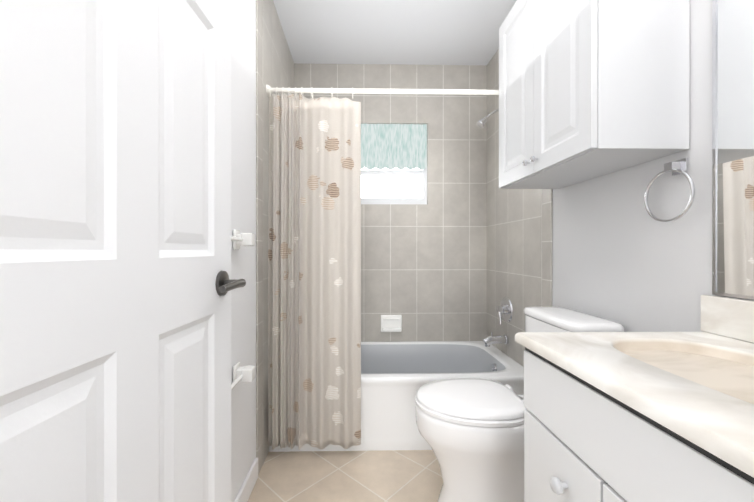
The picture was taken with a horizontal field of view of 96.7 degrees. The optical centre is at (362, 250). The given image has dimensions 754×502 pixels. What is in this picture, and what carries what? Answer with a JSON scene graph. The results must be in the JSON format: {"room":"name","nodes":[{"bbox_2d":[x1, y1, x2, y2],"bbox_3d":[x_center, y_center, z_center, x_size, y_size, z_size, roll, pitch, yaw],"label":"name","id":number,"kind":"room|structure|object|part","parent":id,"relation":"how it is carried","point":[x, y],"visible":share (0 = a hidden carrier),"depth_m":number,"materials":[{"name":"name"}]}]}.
{"room":"bathroom","nodes":[
{"label":"bathroom","id":0,"kind":"room"},
{"bbox_2d":[231,0,255,501],"bbox_3d":[-0.556,-0.169,0.937,0.100,2.520,3.440,0,0,-1],"label":"wall","id":1,"kind":"structure","parent":0,"point":[243,213],"depth_m":1.44,"materials":[{"name":"white paint"}]},
{"bbox_2d":[0,0,230,501],"bbox_3d":[-0.385,0.064,0.522,0.035,2.030,0.760,0,0,2],"label":"door","id":2,"kind":"structure","parent":1,"relation":"in","point":[115,244],"depth_m":0.50,"materials":[{"name":"white wood"}]},
{"bbox_2d":[215,270,245,295],"bbox_3d":[-0.327,0.081,0.808,0.061,0.064,0.135,0,0,-1],"label":"door handle","id":3,"kind":"object","parent":2,"relation":"attached to","point":[224,284],"depth_m":0.82,"materials":[{"name":"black metal"}]},
{"bbox_2d":[231,229,254,389],"bbox_3d":[-0.468,0.223,1.039,0.075,0.616,0.660,0,0,-1],"label":"towel bar","id":4,"kind":"object","parent":1,"relation":"attached to","point":[245,373],"visible":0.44,"depth_m":1.31,"materials":[{"name":"white ceramic"}]},
{"bbox_2d":[234,458,257,501],"bbox_3d":[-0.490,1.044,0.469,0.014,0.095,2.298,0,0,-1],"label":"baseboard","id":5,"kind":"structure","parent":1,"relation":"attached to","point":[245,491],"depth_m":1.48,"materials":[{"name":"white paint"}]},
{"bbox_2d":[256,0,262,473],"bbox_3d":[-0.514,-0.170,1.661,0.010,2.520,0.086,0,0,-1],"label":"wall","id":6,"kind":"structure","parent":1,"relation":"attached to","point":[259,247],"depth_m":1.65,"materials":[{"name":"tile"}]},
{"bbox_2d":[262,0,293,463],"bbox_3d":[-0.522,-0.170,2.131,0.010,2.520,0.854,0,0,-1],"label":"wall tiles","id":7,"kind":"structure","parent":1,"relation":"attached to","point":[278,67],"depth_m":1.79,"materials":[{"name":"grey tile"}]},
{"bbox_2d":[266,84,498,449],"bbox_3d":[0.229,0.071,1.781,1.476,1.908,0.089,0,0,-1],"label":"shower curtain","id":8,"kind":"object","parent":7,"relation":"hanging from","point":[314,298],"visible":1,"depth_m":1.76,"materials":[{"name":"white fabric"}]},
{"bbox_3d":[0.229,-0.855,1.796,1.476,0.056,0.056,0,0,-1],"label":"rod","id":9,"kind":"part","parent":8,"relation":"part of","materials":[{"name":"white metal"}]},
{"bbox_2d":[248,450,442,501],"bbox_3d":[0.244,1.141,0.953,1.700,0.100,3.440,0,0,-1],"label":"floor","id":10,"kind":"structure","parent":0,"point":[363,476],"depth_m":1.61,"materials":[{"name":"tile"}]},
{"bbox_2d":[269,341,523,451],"bbox_3d":[0.222,0.889,2.201,1.474,0.400,0.737,0,0,-1],"label":"bathtub","id":11,"kind":"object","parent":10,"relation":"on","point":[396,376],"visible":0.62,"depth_m":1.85,"materials":[{"name":"white ceramic"}]},
{"bbox_2d":[415,307,623,501],"bbox_3d":[0.592,0.677,1.409,0.744,0.827,0.410,0,0,-1],"label":"toilet","id":12,"kind":"object","parent":10,"relation":"on","point":[471,431],"visible":0.65,"depth_m":1.29,"materials":[{"name":"white ceramic"}]},
{"bbox_3d":[0.433,0.632,1.406,0.426,0.020,0.380,0,0,-1],"label":"seat","id":13,"kind":"part","parent":12,"relation":"part of","materials":[{"name":"white plastic"}]},
{"bbox_3d":[0.533,0.867,1.408,0.622,0.446,0.372,0,0,-1],"label":"bowl","id":14,"kind":"part","parent":12,"relation":"part of","materials":[{"name":"white ceramic"}]},
{"bbox_3d":[0.436,0.606,1.406,0.421,0.028,0.364,0,0,-1],"label":"lid","id":15,"kind":"part","parent":12,"relation":"part of","materials":[{"name":"white plastic"}]},
{"bbox_3d":[0.862,0.472,1.414,0.197,0.344,0.402,0,0,-1],"label":"tank","id":16,"kind":"part","parent":12,"relation":"part of","materials":[{"name":"white ceramic"}]},
{"bbox_3d":[0.862,0.281,1.414,0.205,0.036,0.410,0,0,-1],"label":"tank lid","id":17,"kind":"part","parent":12,"relation":"part of","materials":[{"name":"white ceramic"}]},
{"bbox_2d":[515,295,753,501],"bbox_3d":[0.715,0.609,0.541,0.568,0.965,0.840,0,0,-1],"label":"bathroom vanity","id":18,"kind":"object","parent":10,"relation":"on","point":[638,416],"visible":1,"depth_m":0.67,"materials":[{"name":"white paint"}]},
{"bbox_3d":[0.448,0.529,0.486,0.032,0.035,0.575,0,0,-1],"label":"knob","id":19,"kind":"part","parent":18,"relation":"part of","materials":[{"name":"grey"}]},
{"bbox_2d":[294,63,486,341],"bbox_3d":[0.214,-0.171,2.622,1.500,2.520,0.100,0,0,-1],"label":"wall","id":20,"kind":"structure","parent":0,"point":[457,207],"depth_m":2.58,"materials":[{"name":"tile"}]},
{"bbox_2d":[381,315,401,331],"bbox_3d":[0.216,0.554,2.545,0.160,0.130,0.050,0,0,-1],"label":"soap dish","id":21,"kind":"object","parent":20,"relation":"attached to","point":[391,323],"visible":1,"depth_m":2.56,"materials":[{"name":"white ceramic"}]},
{"bbox_2d":[361,124,426,203],"bbox_3d":[0.212,-0.669,2.611,0.570,0.623,0.060,0,0,-1],"label":"window","id":22,"kind":"structure","parent":20,"relation":"in","point":[385,185],"depth_m":2.62,"materials":[{"name":"white glass"}]},
{"bbox_3d":[0.212,-0.683,2.626,0.510,0.551,0.005,0,0,-1],"label":"glass","id":23,"kind":"part","parent":22,"relation":"part of","materials":[{"name":"white glass"}]},
{"bbox_2d":[361,124,426,169],"bbox_3d":[0.213,-0.801,2.581,0.558,0.351,0.016,0,0,-1],"label":"window valance","id":24,"kind":"object","parent":22,"relation":"attached to","point":[393,146],"visible":0.83,"depth_m":2.58,"materials":[{"name":"fabric"}]},
{"bbox_2d":[273,0,516,64],"bbox_3d":[0.244,-1.479,0.950,1.700,0.100,3.440,0,0,-1],"label":"ceiling","id":25,"kind":"structure","parent":0,"point":[431,32],"depth_m":2.17,"materials":[{"name":"white paint"}]},
{"bbox_2d":[552,0,753,331],"bbox_3d":[1.044,-0.169,0.966,0.100,2.520,3.440,0,0,-1],"label":"wall","id":26,"kind":"structure","parent":0,"point":[624,258],"depth_m":1.16,"materials":[{"name":"grey paint"}]},
{"bbox_2d":[487,49,541,366],"bbox_3d":[0.967,-0.171,2.201,0.010,2.520,0.769,0,0,-1],"label":"wall tiles","id":27,"kind":"structure","parent":26,"relation":"attached to","point":[514,246],"depth_m":2.21,"materials":[{"name":"grey tile"}]},
{"bbox_2d":[477,109,498,127],"bbox_3d":[0.859,-0.891,2.232,0.199,0.139,0.060,0,0,-1],"label":"shower head","id":28,"kind":"object","parent":27,"relation":"attached to","point":[481,123],"visible":0.69,"depth_m":2.22},
{"bbox_2d":[483,332,508,346],"bbox_3d":[0.880,0.587,2.234,0.159,0.095,0.064,0,0,-1],"label":"tub spout","id":29,"kind":"object","parent":27,"relation":"attached to","point":[495,339],"visible":0.96,"depth_m":2.21,"materials":[{"name":"silver metal"}]},
{"bbox_2d":[496,297,512,324],"bbox_3d":[0.925,0.394,2.235,0.069,0.178,0.170,0,0,-1],"label":"shower valve","id":30,"kind":"object","parent":27,"relation":"attached to","point":[504,309],"visible":0.98,"depth_m":2.21,"materials":[{"name":"silver metal"}]},
{"bbox_2d":[542,189,551,306],"bbox_3d":[0.974,-0.170,1.773,0.010,2.520,0.086,0,0,-1],"label":"wall","id":31,"kind":"structure","parent":26,"relation":"attached to","point":[546,247],"depth_m":1.77,"materials":[{"name":"tile"}]},
{"bbox_2d":[499,0,689,188],"bbox_3d":[0.820,-0.710,1.342,0.329,0.800,0.660,0,0,-1],"label":"upper cabinet","id":32,"kind":"object","parent":26,"relation":"attached to","point":[590,89],"visible":1,"depth_m":1.05,"materials":[{"name":"white wood"}]},
{"bbox_3d":[0.689,-0.710,1.504,0.020,0.794,0.327,0,0,-1],"label":"door","id":33,"kind":"part","parent":32,"relation":"part of","materials":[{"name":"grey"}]},
{"bbox_3d":[0.669,-0.359,1.339,0.027,0.024,0.084,0,0,-1],"label":"knob","id":34,"kind":"part","parent":32,"relation":"part of","materials":[{"name":"silver metal"}]},
{"bbox_3d":[0.695,-0.709,1.175,0.020,0.794,0.327,0,0,-1],"label":"door","id":35,"kind":"part","parent":32,"relation":"part of","materials":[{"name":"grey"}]},
{"bbox_2d":[644,158,694,222],"bbox_3d":[0.969,-0.186,1.052,0.042,0.194,0.168,0,0,-1],"label":"towel ring","id":36,"kind":"object","parent":26,"relation":"attached to","point":[677,167],"visible":1,"depth_m":1.03,"materials":[{"name":"silver metal"}]},
{"bbox_2d":[701,295,753,342],"bbox_3d":[0.988,0.179,0.546,0.021,0.104,0.840,0,0,-1],"label":"backsplash","id":37,"kind":"structure","parent":26,"relation":"attached to","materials":[{"name":"stone"}]},
{"bbox_2d":[712,0,753,299],"bbox_3d":[0.997,-0.418,0.465,0.007,1.082,0.959,0,0,-1],"label":"mirror","id":38,"kind":"object","parent":26,"relation":"attached to","point":[733,158],"visible":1,"depth_m":0.89,"materials":[{"name":"clear glass"}]}
]}

